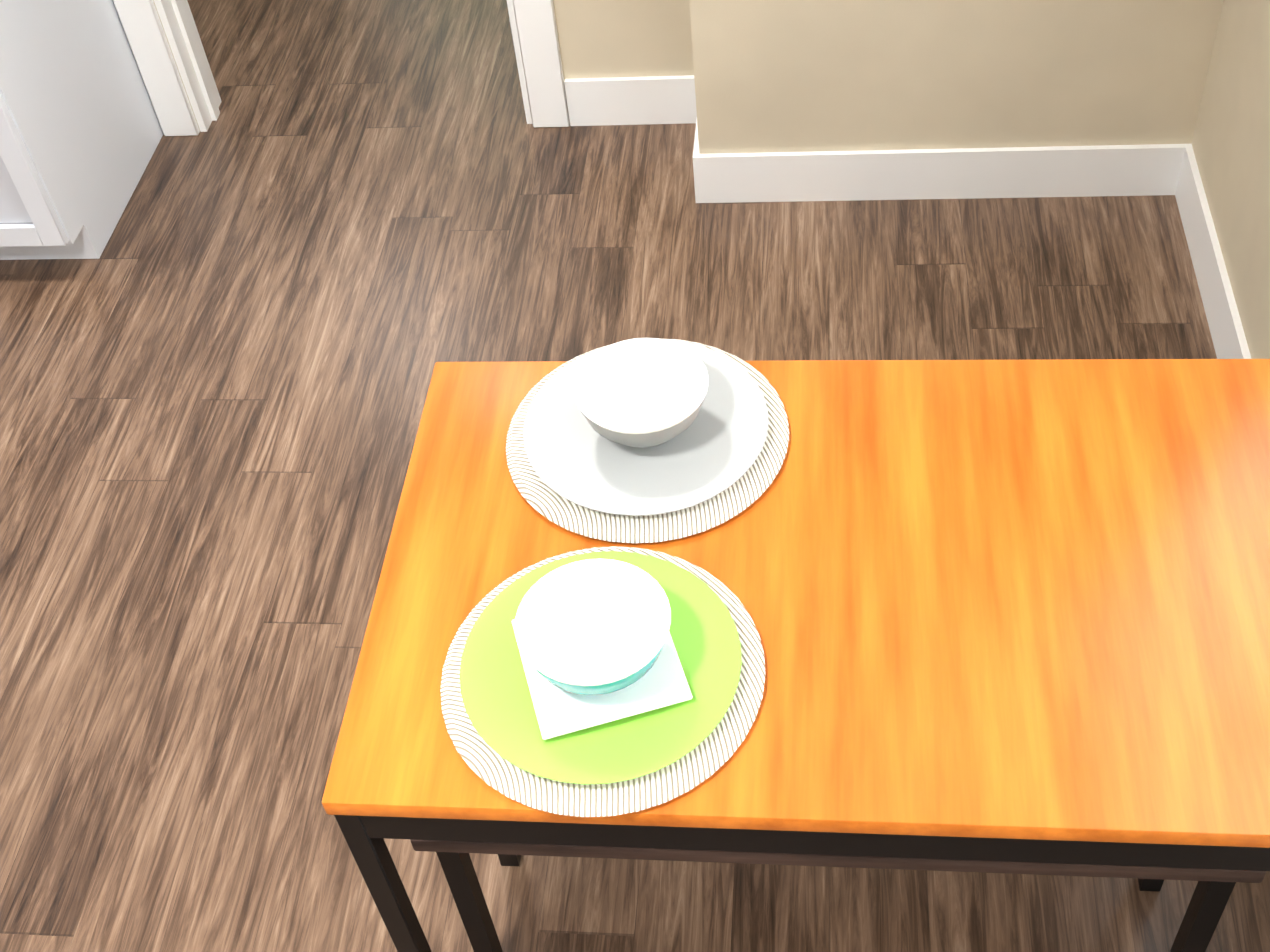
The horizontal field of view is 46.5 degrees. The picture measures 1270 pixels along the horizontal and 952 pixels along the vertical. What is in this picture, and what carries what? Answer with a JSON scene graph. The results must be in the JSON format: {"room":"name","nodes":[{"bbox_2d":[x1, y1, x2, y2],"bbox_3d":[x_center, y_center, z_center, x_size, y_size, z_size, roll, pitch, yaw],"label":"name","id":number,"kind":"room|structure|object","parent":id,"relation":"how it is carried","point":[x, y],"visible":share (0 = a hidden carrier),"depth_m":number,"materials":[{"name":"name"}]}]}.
{"room":"dining room","nodes":[
{"label":"dining room","id":0,"kind":"room"},
{"bbox_2d":[153,0,693,129],"bbox_3d":[-1.305,-1.817,3.028,5.000,2.550,0.120,0,48,7],"label":"wall","id":1,"kind":"structure","parent":0,"point":[617,38],"depth_m":3.60,"materials":[{"name":"beige paint"}]},
{"bbox_2d":[113,0,569,135],"bbox_3d":[-0.788,-1.637,3.159,1.087,2.025,0.160,0,48,7],"label":"door frame","id":2,"kind":"structure","parent":1,"relation":"attached to","point":[533,27],"depth_m":3.73,"materials":[{"name":"white wood"}]},
{"bbox_2d":[564,75,691,125],"bbox_3d":[0.007,-0.943,3.719,0.356,0.130,0.015,0,48,7],"label":"baseboard","id":3,"kind":"structure","parent":1,"relation":"attached to","point":[649,99],"depth_m":3.71,"materials":[{"name":"white wood"}]},
{"bbox_2d":[0,0,1269,951],"bbox_3d":[-1.344,0.344,2.822,5.240,0.060,8.890,0,48,7],"label":"floor","id":4,"kind":"structure","parent":0,"point":[342,228],"depth_m":3.14,"materials":[{"name":"wood"}]},
{"bbox_2d":[0,0,162,259],"bbox_3d":[-1.533,-0.975,3.404,0.435,0.899,0.654,0,48,7],"label":"base cabinet","id":5,"kind":"object","parent":4,"relation":"on","point":[81,133],"visible":0.98,"depth_m":3.44,"materials":[{"name":"white wood"}]},
{"bbox_2d":[322,359,1269,951],"bbox_3d":[0.285,0.357,2.055,1.138,0.761,0.703,0,48,7],"label":"dining table","id":6,"kind":"object","parent":4,"relation":"on","point":[1012,611],"visible":0.88,"depth_m":1.71,"materials":[{"name":"brown wood"}]},
{"bbox_2d":[440,546,764,816],"bbox_3d":[-0.038,0.223,1.688,0.372,0.012,0.372,0,48,7],"label":"placemat","id":7,"kind":"object","parent":6,"relation":"on","point":[712,753],"visible":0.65,"depth_m":1.61,"materials":[{"name":"fabric"}]},
{"bbox_2d":[459,551,741,784],"bbox_3d":[-0.039,0.214,1.677,0.320,0.016,0.320,0,48,7],"label":"plate","id":8,"kind":"object","parent":7,"relation":"on","point":[498,701],"visible":0.48,"depth_m":1.65,"materials":[{"name":"green ceramic"}]},
{"bbox_2d":[511,619,692,739],"bbox_3d":[-0.040,0.206,1.669,0.170,0.006,0.170,-14,47,-7],"label":"napkin","id":9,"kind":"object","parent":8,"relation":"on","point":[661,682],"visible":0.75,"depth_m":1.63,"materials":[{"name":"white"}]},
{"bbox_2d":[515,559,670,694],"bbox_3d":[-0.043,0.180,1.641,0.172,0.069,0.172,0,48,7],"label":"bowl","id":10,"kind":"object","parent":9,"relation":"on","point":[593,627],"visible":0.96,"depth_m":1.66,"materials":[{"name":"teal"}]},
{"bbox_2d":[506,339,788,542],"bbox_3d":[0.015,-0.055,1.938,0.372,0.012,0.372,0,48,7],"label":"placemat","id":11,"kind":"object","parent":6,"relation":"on","point":[750,486],"visible":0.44,"depth_m":1.85,"materials":[{"name":"wicker"}]},
{"bbox_2d":[523,340,768,515],"bbox_3d":[0.014,-0.064,1.927,0.320,0.016,0.320,0,48,7],"label":"plate","id":12,"kind":"object","parent":11,"relation":"on","point":[714,449],"visible":0.6,"depth_m":1.90,"materials":[{"name":"grey ceramic"}]},
{"bbox_2d":[573,338,708,447],"bbox_3d":[0.010,-0.093,1.895,0.172,0.069,0.172,0,48,7],"label":"bowl","id":13,"kind":"object","parent":12,"relation":"on","point":[643,392],"visible":1,"depth_m":1.92,"materials":[{"name":"grey ceramic"}]},
{"bbox_2d":[410,839,1265,951],"bbox_3d":[0.266,0.535,2.103,1.065,0.454,0.255,0,48,7],"label":"bench","id":14,"kind":"object","parent":4,"relation":"on","point":[1207,904],"visible":0.17,"depth_m":1.89,"materials":[{"name":"brown wood"}]},
{"bbox_2d":[689,0,1223,153],"bbox_3d":[0.610,-1.639,2.637,1.100,2.550,0.329,0,48,7],"label":"wall","id":15,"kind":"structure","parent":0,"point":[806,75],"depth_m":3.22,"materials":[{"name":"beige paint"}]},
{"bbox_2d":[688,75,698,142],"bbox_3d":[0.161,-0.815,3.582,0.015,0.130,0.300,0,48,7],"label":"baseboard","id":16,"kind":"structure","parent":15,"relation":"attached to","point":[692,113],"depth_m":3.70,"materials":[{"name":"white wood"}]},
{"bbox_2d":[693,143,1179,202],"bbox_3d":[0.683,-0.696,3.411,1.095,0.130,0.015,0,48,7],"label":"baseboard","id":17,"kind":"structure","parent":15,"relation":"attached to","point":[1074,171],"depth_m":3.40,"materials":[{"name":"white wood"}]},
{"bbox_2d":[1191,0,1269,358],"bbox_3d":[0.968,0.455,0.664,0.120,2.550,6.240,0,48,7],"label":"wall","id":18,"kind":"structure","parent":0,"point":[1230,143],"depth_m":2.90,"materials":[{"name":"beige paint"}]},
{"bbox_2d":[1168,144,1251,358],"bbox_3d":[0.991,1.393,1.448,0.015,0.130,5.669,0,48,7],"label":"baseboard","id":19,"kind":"structure","parent":18,"relation":"attached to","point":[1219,303],"depth_m":3.11,"materials":[{"name":"white wood"}]}
]}

